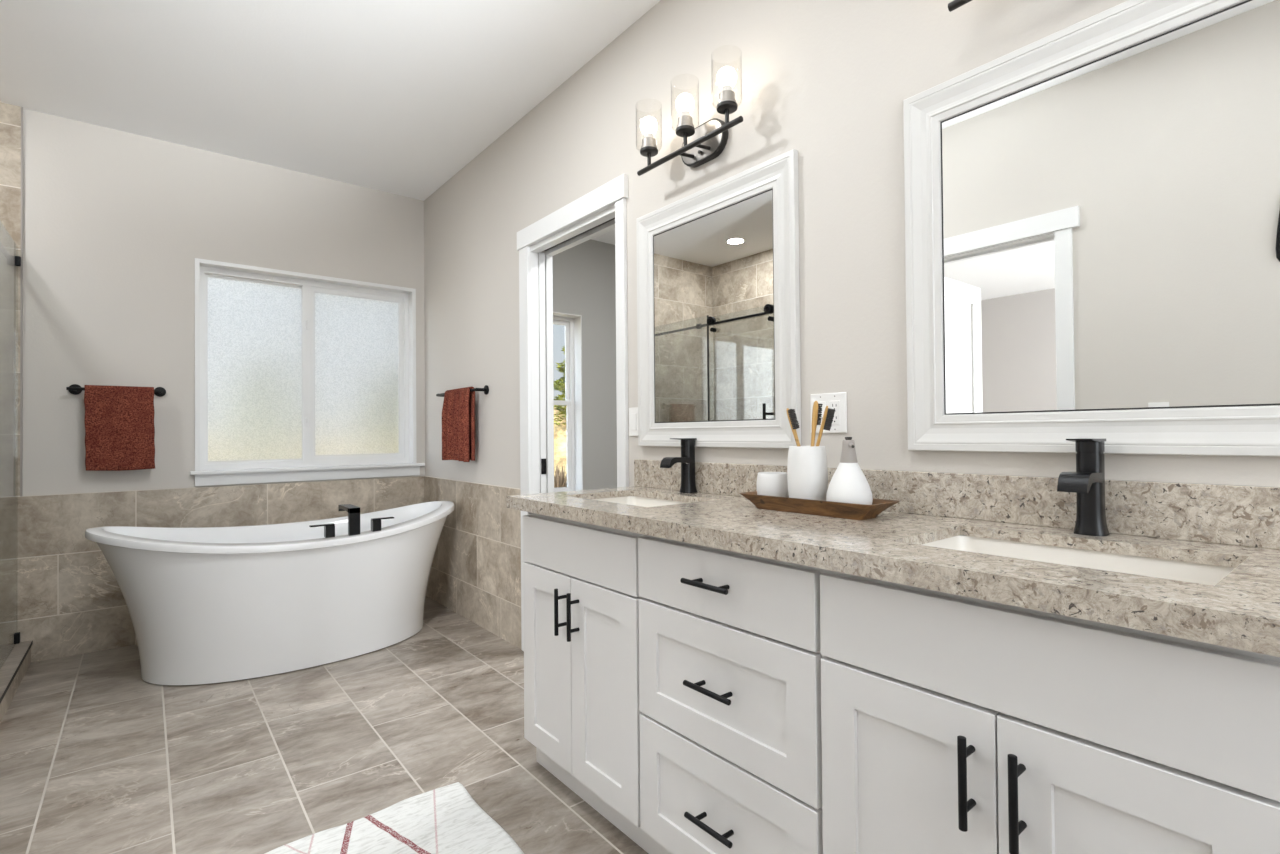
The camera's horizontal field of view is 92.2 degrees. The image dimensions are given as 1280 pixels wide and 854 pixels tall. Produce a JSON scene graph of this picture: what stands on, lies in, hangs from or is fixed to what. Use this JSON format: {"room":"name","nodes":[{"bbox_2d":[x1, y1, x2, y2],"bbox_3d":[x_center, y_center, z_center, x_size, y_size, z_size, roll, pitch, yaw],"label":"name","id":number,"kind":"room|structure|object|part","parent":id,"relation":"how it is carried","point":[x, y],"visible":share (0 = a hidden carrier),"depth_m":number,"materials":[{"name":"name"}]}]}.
{"room":"bathroom","nodes":[
{"label":"bathroom","id":0,"kind":"room"},
{"bbox_2d":[0,102,616,631],"bbox_3d":[-1.868,-0.209,4.111,5.150,2.757,0.172,0,-1,-39],"label":"wall","id":1,"kind":"structure","parent":0,"point":[116,223],"depth_m":3.39,"materials":[{"name":"beige paint"}]},
{"bbox_2d":[20,107,22,495],"bbox_3d":[-3.065,-0.623,3.050,0.007,1.931,0.014,0,-1,-39],"label":"tile edge","id":2,"kind":"structure","parent":1,"relation":"attached to","point":[21,275],"depth_m":3.05,"materials":[{"name":"beige plastic"}]},
{"bbox_2d":[66,384,165,396],"bbox_3d":[-2.756,-0.194,3.252,0.400,0.054,0.072,0,-1,-39],"label":"towel bar","id":3,"kind":"object","parent":1,"relation":"attached to","point":[75,389],"visible":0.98,"depth_m":3.17,"materials":[{"name":"black metal"}]},
{"bbox_3d":[-2.747,-0.195,3.223,0.377,0.016,0.016,0,-1,-39],"label":"rail","id":4,"kind":"part","parent":3,"relation":"part of","materials":[{"name":"black metal"}]},
{"bbox_2d":[84,385,154,470],"bbox_3d":[-2.729,0.006,3.234,0.285,0.444,0.043,0,-1,-39],"label":"hand towel","id":5,"kind":"object","parent":3,"relation":"hanging from","point":[119,420],"visible":1,"depth_m":3.21,"materials":[{"name":"red fabric"}]},
{"bbox_2d":[20,476,423,662],"bbox_3d":[-2.274,0.755,3.664,2.004,0.826,0.012,0,-1,-39],"label":"wall tile","id":6,"kind":"structure","parent":1,"relation":"attached to","point":[72,602],"depth_m":3.23,"materials":[{"name":"tile"}]},
{"bbox_2d":[190,258,424,485],"bbox_3d":[-2.064,-0.311,3.928,1.315,1.292,0.197,0,-1,-39],"label":"window","id":7,"kind":"structure","parent":1,"relation":"in","point":[299,376],"depth_m":3.90,"materials":[{"name":"white glass"}]},
{"bbox_3d":[-2.354,-0.342,3.777,0.538,1.132,0.030,0,-1,-39],"label":"fixed sash","id":8,"kind":"part","parent":7,"relation":"part of","materials":[{"name":"white glass"}]},
{"bbox_3d":[-2.353,-0.342,3.776,0.510,1.104,0.001,0,-1,-39],"label":"frosted pane","id":9,"kind":"part","parent":7,"relation":"part of","materials":[{"name":"white glass"}]},
{"bbox_3d":[-2.035,0.260,3.892,1.315,0.019,0.120,0,-1,-39],"label":"sill","id":10,"kind":"part","parent":7,"relation":"part of","materials":[{"name":"white paint"}]},
{"bbox_3d":[-1.889,-0.342,4.125,0.544,1.066,0.001,0,-1,-39],"label":"frosted pane","id":11,"kind":"part","parent":7,"relation":"part of","materials":[{"name":"white glass"}]},
{"bbox_3d":[-1.890,-0.342,4.125,0.610,1.132,0.030,0,-1,-39],"label":"sliding sash","id":12,"kind":"part","parent":7,"relation":"part of","materials":[{"name":"white glass"}]},
{"bbox_2d":[553,312,582,491],"bbox_3d":[-0.854,-0.178,4.932,0.826,1.502,0.164,0,-1,-39],"label":"window","id":13,"kind":"structure","parent":1,"relation":"in","point":[573,323],"depth_m":5.18,"materials":[{"name":"white paint"}]},
{"bbox_3d":[-0.897,-0.539,4.985,0.762,0.715,0.018,0,-1,-39],"label":"sash","id":14,"kind":"part","parent":13,"relation":"part of","materials":[{"name":"white plastic"}]},
{"bbox_3d":[-0.881,0.160,4.965,0.762,0.763,0.018,0,-1,-39],"label":"sash","id":15,"kind":"part","parent":13,"relation":"part of","materials":[{"name":"white plastic"}]},
{"bbox_2d":[0,596,648,853],"bbox_3d":[-0.066,1.190,1.875,5.190,0.120,5.876,0,-1,-39],"label":"floor","id":16,"kind":"structure","parent":0,"point":[97,757],"depth_m":2.16,"materials":[{"name":"tile"}]},
{"bbox_2d":[0,640,32,722],"bbox_3d":[-2.528,1.101,2.332,0.150,0.110,1.734,0,-1,-39],"label":"shower curb","id":17,"kind":"object","parent":16,"relation":"on","point":[12,672],"visible":0.93,"depth_m":2.70,"materials":[{"name":"stone"}]},
{"bbox_2d":[0,221,20,668],"bbox_3d":[-2.518,0.074,2.365,0.110,1.944,1.723,0,-1,-39],"label":"shower enclosure","id":18,"kind":"object","parent":17,"relation":"on","point":[10,260],"visible":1,"depth_m":2.82,"materials":[{"name":"clear glass"}]},
{"bbox_2d":[85,501,453,685],"bbox_3d":[-1.815,0.809,3.263,1.678,0.703,0.846,0,-1,-39],"label":"bathtub","id":19,"kind":"object","parent":16,"relation":"on","point":[206,605],"visible":0.99,"depth_m":2.88,"materials":[{"name":"white ceramic"}]},
{"bbox_2d":[309,504,393,537],"bbox_3d":[-1.508,0.478,3.187,0.396,0.139,0.218,0,-1,-39],"label":"tub filler","id":20,"kind":"object","parent":19,"relation":"on","point":[353,511],"visible":1,"depth_m":3.10,"materials":[{"name":"black metal"}]},
{"bbox_3d":[-1.566,0.484,3.031,0.109,0.006,0.030,0,-1,-39],"label":"lever","id":21,"kind":"part","parent":20,"relation":"part of","materials":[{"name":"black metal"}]},
{"bbox_3d":[-1.540,0.516,3.052,0.042,0.058,0.042,0,-1,-39],"label":"handle","id":22,"kind":"part","parent":20,"relation":"part of","materials":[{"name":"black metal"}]},
{"bbox_3d":[-1.507,0.427,3.189,0.053,0.036,0.218,0,-1,-39],"label":"spout arm","id":23,"kind":"part","parent":20,"relation":"part of","materials":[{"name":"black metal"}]},
{"bbox_3d":[-1.447,0.477,3.114,0.053,0.138,0.028,0,-1,-39],"label":"spout","id":24,"kind":"part","parent":20,"relation":"part of","materials":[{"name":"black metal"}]},
{"bbox_3d":[-1.369,0.509,3.190,0.042,0.058,0.042,0,-1,-39],"label":"handle","id":25,"kind":"part","parent":20,"relation":"part of","materials":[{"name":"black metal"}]},
{"bbox_3d":[-1.343,0.477,3.211,0.109,0.006,0.030,0,-1,-39],"label":"lever","id":26,"kind":"part","parent":20,"relation":"part of","materials":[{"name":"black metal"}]},
{"bbox_2d":[265,782,523,853],"bbox_3d":[-0.520,1.124,1.404,0.622,0.010,0.970,0,-1,-39],"label":"bath rug","id":27,"kind":"object","parent":16,"relation":"on","point":[446,819],"visible":1,"depth_m":1.71,"materials":[{"name":"white fabric"}]},
{"bbox_2d":[523,512,652,853],"bbox_3d":[-0.005,0.700,1.982,0.576,0.862,0.614,0,-1,-39],"label":"base cabinet","id":28,"kind":"object","parent":16,"relation":"on","point":[582,713],"visible":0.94,"depth_m":1.78,"materials":[{"name":"paint"}]},
{"bbox_3d":[-0.291,0.747,1.957,0.019,0.587,0.293,0,-1,-39],"label":"door","id":29,"kind":"part","parent":28,"relation":"part of","materials":[{"name":"paint"}]},
{"bbox_3d":[-0.250,0.553,1.837,0.012,0.138,0.012,0,-1,-39],"label":"handle","id":30,"kind":"part","parent":28,"relation":"part of","materials":[{"name":"black metal"}]},
{"bbox_3d":[-0.236,0.594,1.847,0.034,0.010,0.010,0,-1,-39],"label":"post","id":31,"kind":"part","parent":28,"relation":"part of","materials":[{"name":"black metal"}]},
{"bbox_3d":[-0.207,0.552,1.783,0.012,0.138,0.012,0,-1,-39],"label":"handle","id":32,"kind":"part","parent":28,"relation":"part of","materials":[{"name":"black metal"}]},
{"bbox_3d":[-0.194,0.511,1.794,0.034,0.010,0.010,0,-1,-39],"label":"post","id":33,"kind":"part","parent":28,"relation":"part of","materials":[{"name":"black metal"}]},
{"bbox_3d":[-0.193,0.593,1.794,0.034,0.010,0.010,0,-1,-39],"label":"post","id":34,"kind":"part","parent":28,"relation":"part of","materials":[{"name":"black metal"}]},
{"bbox_3d":[-0.099,0.743,1.719,0.019,0.587,0.314,0,-1,-39],"label":"door","id":35,"kind":"part","parent":28,"relation":"part of","materials":[{"name":"paint"}]},
{"bbox_2d":[507,486,1279,656],"bbox_3d":[0.359,0.241,1.536,0.572,0.040,1.877,0,-1,-39],"label":"countertop","id":36,"kind":"structure","parent":28,"relation":"on","point":[1241,611],"depth_m":1.05,"materials":[{"name":"stone"}]},
{"bbox_2d":[591,496,687,506],"bbox_3d":[-0.004,0.329,2.001,0.339,0.155,0.494,0,-1,-39],"label":"sink","id":37,"kind":"object","parent":36,"relation":"in","point":[630,500],"visible":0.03,"depth_m":2.21,"materials":[{"name":"white ceramic"}]},
{"bbox_2d":[660,438,696,492],"bbox_3d":[0.140,0.134,2.137,0.145,0.191,0.055,0,-1,-39],"label":"faucet","id":38,"kind":"object","parent":36,"relation":"on","point":[687,459],"visible":1,"depth_m":2.14,"materials":[{"name":"black metal"}]},
{"bbox_3d":[0.120,0.121,2.122,0.094,0.036,0.049,0,-1,-39],"label":"spout","id":39,"kind":"part","parent":38,"relation":"part of","materials":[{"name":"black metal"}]},
{"bbox_3d":[0.151,0.042,2.148,0.088,0.007,0.043,0,-1,-39],"label":"lever","id":40,"kind":"part","parent":38,"relation":"part of","materials":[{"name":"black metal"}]},
{"bbox_3d":[0.168,0.057,2.161,0.044,0.028,0.044,0,-1,-39],"label":"handle","id":41,"kind":"part","parent":38,"relation":"part of","materials":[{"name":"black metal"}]},
{"bbox_2d":[739,491,899,519],"bbox_3d":[0.455,0.201,1.612,0.140,0.039,0.408,0,-1,-39],"label":"wooden tray","id":42,"kind":"object","parent":36,"relation":"on","point":[785,504],"visible":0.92,"depth_m":1.53,"materials":[{"name":"brown wood"}]},
{"bbox_2d":[756,472,787,496],"bbox_3d":[0.372,0.170,1.725,0.089,0.084,0.089,0,-1,-39],"label":"candle jar","id":43,"kind":"object","parent":42,"relation":"on","point":[768,483],"visible":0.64,"depth_m":1.69,"materials":[{"name":"white ceramic"}]},
{"bbox_2d":[787,446,827,500],"bbox_3d":[0.444,0.131,1.632,0.100,0.160,0.100,0,-1,-39],"label":"toothbrush cup","id":44,"kind":"object","parent":42,"relation":"on","point":[807,470],"visible":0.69,"depth_m":1.59,"materials":[{"name":"white ceramic"}]},
{"bbox_2d":[786,408,799,445],"bbox_3d":[0.430,0.073,1.646,0.079,0.250,0.022,-1,-1,41],"label":"toothbrush","id":45,"kind":"object","parent":44,"relation":"in","point":[792,417],"visible":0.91,"depth_m":1.66,"materials":[{"name":"brown wood"}]},
{"bbox_2d":[811,401,822,445],"bbox_3d":[0.457,0.064,1.615,0.045,0.266,0.020,0,-1,-27],"label":"toothbrush","id":46,"kind":"object","parent":44,"relation":"in","point":[816,420],"visible":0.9,"depth_m":1.61,"materials":[{"name":"brown wood"}]},
{"bbox_3d":[0.451,0.064,1.615,0.034,0.266,0.017,0,-1,-4],"label":"bamboo handle","id":47,"kind":"part","parent":46,"relation":"part of","materials":[{"name":"beige wood"}]},
{"bbox_2d":[816,406,834,445],"bbox_3d":[0.466,0.071,1.609,0.030,0.252,0.105,0,-1,-39],"label":"toothbrush","id":48,"kind":"object","parent":44,"relation":"in","point":[827,420],"visible":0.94,"depth_m":1.58,"materials":[{"name":"brown wood"}]},
{"bbox_3d":[0.461,0.072,1.613,0.013,0.252,0.092,0,-1,-29],"label":"bamboo handle","id":49,"kind":"part","parent":48,"relation":"part of","materials":[{"name":"beige wood"}]},
{"bbox_2d":[826,437,872,504],"bbox_3d":[0.520,0.117,1.532,0.110,0.185,0.110,0,-1,-39],"label":"soap dispenser","id":50,"kind":"object","parent":42,"relation":"on","point":[848,484],"visible":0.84,"depth_m":1.50,"materials":[{"name":"white ceramic"}]},
{"bbox_2d":[826,463,872,504],"bbox_3d":[0.520,0.149,1.532,0.110,0.120,0.110,0,-1,-39],"label":"bottle","id":51,"kind":"object","parent":50,"relation":"attached to","point":[848,484],"depth_m":1.50,"materials":[{"name":"white ceramic"}]},
{"bbox_2d":[922,535,1234,585],"bbox_3d":[0.735,0.313,1.084,0.339,0.155,0.499,0,-1,-39],"label":"sink","id":52,"kind":"object","parent":36,"relation":"in","point":[1207,574],"visible":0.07,"depth_m":1.17,"materials":[{"name":"white ceramic"}]},
{"bbox_2d":[1057,439,1109,536],"bbox_3d":[0.871,0.118,1.206,0.145,0.191,0.055,0,-1,-39],"label":"faucet","id":53,"kind":"object","parent":36,"relation":"on","point":[1088,481],"visible":1,"depth_m":1.21,"materials":[{"name":"black metal"}]},
{"bbox_3d":[0.851,0.105,1.190,0.094,0.036,0.049,0,-1,-39],"label":"spout","id":54,"kind":"part","parent":53,"relation":"part of","materials":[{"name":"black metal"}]},
{"bbox_3d":[0.882,0.026,1.216,0.088,0.007,0.043,0,-1,-39],"label":"lever","id":55,"kind":"part","parent":53,"relation":"part of","materials":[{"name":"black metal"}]},
{"bbox_3d":[0.899,0.041,1.230,0.044,0.028,0.044,0,-1,-39],"label":"handle","id":56,"kind":"part","parent":53,"relation":"part of","materials":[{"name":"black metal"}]},
{"bbox_2d":[638,534,823,853],"bbox_3d":[0.360,0.692,1.530,0.576,0.862,0.549,0,-1,-39],"label":"drawers","id":57,"kind":"object","parent":16,"relation":"on","point":[730,656],"visible":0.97,"depth_m":1.35,"materials":[{"name":"paint"}]},
{"bbox_3d":[0.127,0.350,1.396,0.034,0.010,0.010,0,-1,-39],"label":"post","id":58,"kind":"part","parent":57,"relation":"part of","materials":[{"name":"black metal"}]},
{"bbox_3d":[0.132,0.581,1.390,0.034,0.010,0.010,0,-1,-39],"label":"post","id":59,"kind":"part","parent":57,"relation":"part of","materials":[{"name":"black metal"}]},
{"bbox_3d":[0.135,0.879,1.387,0.034,0.010,0.010,0,-1,-39],"label":"post","id":60,"kind":"part","parent":57,"relation":"part of","materials":[{"name":"black metal"}]},
{"bbox_3d":[0.140,0.350,1.353,0.012,0.012,0.138,0,-1,-39],"label":"handle","id":61,"kind":"part","parent":57,"relation":"part of","materials":[{"name":"black metal"}]},
{"bbox_3d":[0.145,0.581,1.347,0.012,0.012,0.138,0,-1,-39],"label":"handle","id":62,"kind":"part","parent":57,"relation":"part of","materials":[{"name":"black metal"}]},
{"bbox_3d":[0.147,0.879,1.344,0.012,0.012,0.138,0,-1,-39],"label":"handle","id":63,"kind":"part","parent":57,"relation":"part of","materials":[{"name":"black metal"}]},
{"bbox_3d":[0.179,0.349,1.332,0.034,0.010,0.010,0,-1,-39],"label":"post","id":64,"kind":"part","parent":57,"relation":"part of","materials":[{"name":"black metal"}]},
{"bbox_3d":[0.184,0.580,1.326,0.034,0.010,0.010,0,-1,-39],"label":"post","id":65,"kind":"part","parent":57,"relation":"part of","materials":[{"name":"black metal"}]},
{"bbox_3d":[0.186,0.878,1.323,0.034,0.010,0.010,0,-1,-39],"label":"post","id":66,"kind":"part","parent":57,"relation":"part of","materials":[{"name":"black metal"}]},
{"bbox_3d":[0.171,0.357,1.384,0.019,0.151,0.538,0,-1,-39],"label":"drawer","id":67,"kind":"part","parent":57,"relation":"part of","materials":[{"name":"paint"}]},
{"bbox_3d":[0.173,0.584,1.382,0.019,0.289,0.538,0,-1,-39],"label":"drawer","id":68,"kind":"part","parent":57,"relation":"part of","materials":[{"name":"paint"}]},
{"bbox_3d":[0.175,0.882,1.379,0.019,0.293,0.538,0,-1,-39],"label":"drawer","id":69,"kind":"part","parent":57,"relation":"part of","materials":[{"name":"paint"}]},
{"bbox_2d":[820,569,1279,853],"bbox_3d":[0.727,0.684,1.074,0.576,0.862,0.622,0,-1,-39],"label":"base cabinet","id":70,"kind":"object","parent":16,"relation":"on","point":[951,723],"visible":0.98,"depth_m":0.88,"materials":[{"name":"paint"}]},
{"bbox_3d":[0.445,0.729,1.044,0.019,0.590,0.305,0,-1,-39],"label":"door","id":71,"kind":"part","parent":70,"relation":"part of","materials":[{"name":"paint"}]},
{"bbox_3d":[0.485,0.536,0.925,0.012,0.138,0.012,0,-1,-39],"label":"handle","id":72,"kind":"part","parent":70,"relation":"part of","materials":[{"name":"black metal"}]},
{"bbox_3d":[0.498,0.495,0.936,0.034,0.010,0.010,0,-1,-39],"label":"post","id":73,"kind":"part","parent":70,"relation":"part of","materials":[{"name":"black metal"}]},
{"bbox_3d":[0.498,0.577,0.936,0.034,0.010,0.010,0,-1,-39],"label":"post","id":74,"kind":"part","parent":70,"relation":"part of","materials":[{"name":"black metal"}]},
{"bbox_3d":[0.528,0.535,0.871,0.012,0.138,0.012,0,-1,-39],"label":"handle","id":75,"kind":"part","parent":70,"relation":"part of","materials":[{"name":"black metal"}]},
{"bbox_3d":[0.541,0.494,0.882,0.034,0.010,0.010,0,-1,-39],"label":"post","id":76,"kind":"part","parent":70,"relation":"part of","materials":[{"name":"black metal"}]},
{"bbox_3d":[0.542,0.576,0.881,0.034,0.010,0.010,0,-1,-39],"label":"post","id":77,"kind":"part","parent":70,"relation":"part of","materials":[{"name":"black metal"}]},
{"bbox_3d":[0.639,0.725,0.803,0.019,0.590,0.308,0,-1,-39],"label":"door","id":78,"kind":"part","parent":70,"relation":"part of","materials":[{"name":"paint"}]},
{"bbox_2d":[0,0,659,244],"bbox_3d":[-1.621,-1.686,0.673,9.120,0.120,5.876,0,-1,-39],"label":"ceiling","id":79,"kind":"structure","parent":0,"point":[397,97],"depth_m":2.77,"materials":[{"name":"paint"}]},
{"bbox_2d":[424,0,1279,488],"bbox_3d":[0.300,-0.248,2.170,0.130,2.757,5.596,0,-1,-39],"label":"wall","id":80,"kind":"structure","parent":0,"point":[827,81],"depth_m":1.91,"materials":[{"name":"beige paint"}]},
{"bbox_2d":[436,385,488,396],"bbox_3d":[-1.085,-0.208,3.726,0.072,0.054,0.632,0,-1,-39],"label":"towel bar","id":81,"kind":"object","parent":80,"relation":"attached to","point":[485,389],"visible":0.62,"depth_m":3.51,"materials":[{"name":"black metal"}]},
{"bbox_3d":[-1.113,-0.208,3.716,0.016,0.016,0.602,0,-1,-39],"label":"rail","id":82,"kind":"part","parent":81,"relation":"part of","materials":[{"name":"black metal"}]},
{"bbox_2d":[442,386,474,461],"bbox_3d":[-1.080,-0.014,3.663,0.077,0.434,0.362,0,-1,-39],"label":"hand towel","id":83,"kind":"object","parent":81,"relation":"hanging from","point":[458,410],"visible":0.99,"depth_m":3.60,"materials":[{"name":"red fabric"}]},
{"bbox_3d":[-0.903,-0.212,3.501,0.065,0.020,0.020,0,-1,-39],"label":"post","id":84,"kind":"part","parent":81,"relation":"part of","materials":[{"name":"black metal"}]},
{"bbox_2d":[424,476,520,648],"bbox_3d":[-1.050,0.746,3.732,0.012,0.826,1.418,0,-1,-39],"label":"wall tile","id":85,"kind":"structure","parent":80,"relation":"attached to","point":[475,572],"depth_m":3.57,"materials":[{"name":"tile"}]},
{"bbox_2d":[539,252,546,492],"bbox_3d":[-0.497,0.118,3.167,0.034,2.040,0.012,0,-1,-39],"label":"door","id":86,"kind":"structure","parent":80,"relation":"in","point":[542,338],"depth_m":3.17,"materials":[{"name":"white paint"}]},
{"bbox_3d":[-0.495,0.203,3.164,0.028,0.080,0.004,0,-1,-39],"label":"edge pull","id":87,"kind":"part","parent":86,"relation":"part of","materials":[{"name":"black metal"}]},
{"bbox_2d":[517,174,628,650],"bbox_3d":[-0.285,0.063,2.876,0.154,2.160,0.917,0,-1,-39],"label":"door frame","id":88,"kind":"structure","parent":80,"relation":"attached to","point":[603,209],"depth_m":3.10,"materials":[{"name":"white paint"}]},
{"bbox_3d":[-0.584,0.115,3.149,0.018,2.066,0.090,0,-1,-39],"label":"casing","id":89,"kind":"part","parent":88,"relation":"part of","materials":[{"name":"white paint"}]},
{"bbox_3d":[-0.070,0.104,2.511,0.018,2.066,0.058,0,-1,-39],"label":"casing","id":90,"kind":"part","parent":88,"relation":"part of","materials":[{"name":"white paint"}]},
{"bbox_2d":[629,407,637,435],"bbox_3d":[-0.022,-0.021,2.459,0.008,0.114,0.070,0,-1,-39],"label":"light switch","id":91,"kind":"object","parent":80,"relation":"attached to","point":[633,412],"visible":0.76,"depth_m":2.46,"materials":[{"name":"plastic"}]},
{"bbox_2d":[637,51,742,175],"bbox_3d":[0.173,-1.048,2.105,0.148,0.250,0.504,0,-1,-39],"label":"vanity light","id":92,"kind":"object","parent":80,"relation":"attached to","point":[702,144],"visible":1,"depth_m":2.08,"materials":[{"name":"black metal"}]},
{"bbox_3d":[0.032,-1.094,2.239,0.063,0.064,0.063,0,-1,-39],"label":"bulb","id":93,"kind":"part","parent":92,"relation":"part of","materials":[{"name":"white glass"}]},
{"bbox_3d":[0.033,-0.969,2.238,0.014,0.054,0.014,0,-1,-39],"label":"stem","id":94,"kind":"part","parent":92,"relation":"part of","materials":[{"name":"black metal"}]},
{"bbox_2d":[641,137,656,147],"bbox_3d":[0.033,-1.026,2.238,0.060,0.037,0.060,0,-1,-39],"label":"socket","id":95,"kind":"object","parent":92,"relation":"attached to","point":[647,142],"depth_m":2.21,"materials":[{"name":"metal"}]},
{"bbox_3d":[0.154,-0.971,2.088,0.014,0.054,0.014,0,-1,-39],"label":"stem","id":96,"kind":"part","parent":92,"relation":"part of","materials":[{"name":"black metal"}]},
{"bbox_2d":[676,115,693,127],"bbox_3d":[0.153,-1.029,2.089,0.060,0.037,0.060,0,-1,-39],"label":"socket","id":97,"kind":"object","parent":92,"relation":"attached to","point":[684,121],"depth_m":2.06,"materials":[{"name":"metal"}]},
{"bbox_3d":[0.153,-1.092,2.089,0.096,0.162,0.096,0,-1,-39],"label":"lamp shade","id":98,"kind":"part","parent":92,"relation":"part of","materials":[{"name":"clear glass"}]},
{"bbox_3d":[0.153,-1.097,2.089,0.063,0.064,0.063,0,-1,-39],"label":"bulb","id":99,"kind":"part","parent":92,"relation":"part of","materials":[{"name":"white glass"}]},
{"bbox_3d":[0.159,-0.948,2.143,0.077,0.020,0.012,0,-1,-39],"label":"arm","id":100,"kind":"part","parent":92,"relation":"part of","materials":[{"name":"black metal"}]},
{"bbox_3d":[0.213,-0.987,2.136,0.002,0.116,0.200,0,-1,-39],"label":"plate","id":101,"kind":"part","parent":92,"relation":"part of","materials":[{"name":"silver metal"}]},
{"bbox_3d":[0.209,-0.949,2.081,0.077,0.020,0.012,0,-1,-39],"label":"arm","id":102,"kind":"part","parent":92,"relation":"part of","materials":[{"name":"black metal"}]},
{"bbox_3d":[0.273,-1.095,1.940,0.096,0.162,0.096,0,-1,-39],"label":"lamp shade","id":103,"kind":"part","parent":92,"relation":"part of","materials":[{"name":"clear glass"}]},
{"bbox_3d":[0.274,-0.974,1.939,0.014,0.054,0.014,0,-1,-39],"label":"stem","id":104,"kind":"part","parent":92,"relation":"part of","materials":[{"name":"black metal"}]},
{"bbox_2d":[717,90,736,103],"bbox_3d":[0.274,-1.031,1.939,0.060,0.037,0.060,0,-1,-39],"label":"socket","id":105,"kind":"object","parent":92,"relation":"attached to","point":[726,96],"depth_m":1.92,"materials":[{"name":"metal"}]},
{"bbox_3d":[0.273,-1.100,1.940,0.063,0.064,0.063,0,-1,-39],"label":"bulb","id":106,"kind":"part","parent":92,"relation":"part of","materials":[{"name":"white glass"}]},
{"bbox_2d":[636,149,800,447],"bbox_3d":[0.233,-0.378,2.130,0.021,0.894,0.754,0,-1,-39],"label":"wall mirror","id":107,"kind":"object","parent":80,"relation":"attached to","point":[718,291],"visible":0.98,"depth_m":2.07,"materials":[{"name":"paint"}]},
{"bbox_2d":[654,190,774,422],"bbox_3d":[0.237,-0.378,2.133,0.005,0.733,0.581,0,-1,-39],"label":"mirror glass","id":108,"kind":"object","parent":107,"relation":"attached to","point":[714,264],"depth_m":2.10,"materials":[{"name":"silver mirror"}]},
{"bbox_2d":[810,392,846,432],"bbox_3d":[0.539,-0.040,1.763,0.008,0.114,0.118,0,-1,-39],"label":"outlet","id":109,"kind":"object","parent":80,"relation":"attached to","point":[836,401],"visible":0.63,"depth_m":1.74,"materials":[{"name":"plastic"}]},
{"bbox_2d":[818,396,825,422],"bbox_3d":[0.522,-0.040,1.780,0.003,0.098,0.033,0,-1,-39],"label":"receptacle","id":110,"kind":"object","parent":109,"relation":"attached to","point":[821,399],"depth_m":1.77,"materials":[{"name":"beige plastic"}]},
{"bbox_2d":[829,395,839,429],"bbox_3d":[0.552,-0.040,1.743,0.003,0.098,0.033,0,-1,-39],"label":"receptacle","id":111,"kind":"object","parent":109,"relation":"attached to","point":[834,400],"depth_m":1.74,"materials":[{"name":"beige plastic"}]},
{"bbox_2d":[634,459,1279,549],"bbox_3d":[0.573,0.168,1.711,0.020,0.106,1.879,0,-1,-39],"label":"backsplash","id":112,"kind":"structure","parent":80,"relation":"attached to","point":[1239,515],"depth_m":1.32,"materials":[{"name":"stone"}]},
{"bbox_2d":[948,0,971,11],"bbox_3d":[0.883,-1.063,1.224,0.148,0.250,0.504,0,-1,-39],"label":"vanity light","id":113,"kind":"object","parent":80,"relation":"attached to","point":[955,4],"visible":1,"depth_m":1.39,"materials":[{"name":"black metal"}]},
{"bbox_2d":[903,0,1279,455],"bbox_3d":[0.927,-0.393,1.270,0.021,0.894,0.776,0,-1,-39],"label":"wall mirror","id":114,"kind":"object","parent":80,"relation":"attached to","point":[1092,206],"visible":0.93,"depth_m":1.25,"materials":[{"name":"paint"}]},
{"label":"outside","id":115,"kind":"structure","parent":0,"visible":0},
{"bbox_2d":[554,405,566,486],"bbox_3d":[-33.678,1.373,65.696,150.000,2.540,135.404,0,-1,-39],"label":"ground","id":116,"kind":"structure","parent":115,"point":[560,431],"depth_m":15.93,"materials":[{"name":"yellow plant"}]},
{"bbox_2d":[553,346,565,424],"bbox_3d":[-1.687,-1.337,16.659,2.108,2.800,2.240,-1,-1,6],"label":"conifer tree","id":117,"kind":"object","parent":116,"relation":"on","point":[560,382],"visible":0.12,"depth_m":16.43,"materials":[{"name":"green plant"}]},
{"bbox_2d":[554,465,566,487],"bbox_3d":[-1.917,1.150,13.900,0.852,0.614,0.749,0,-1,-39],"label":"dry bush","id":118,"kind":"object","parent":116,"relation":"on","point":[559,480],"visible":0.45,"depth_m":13.80,"materials":[{"name":"beige plant"}]}
]}

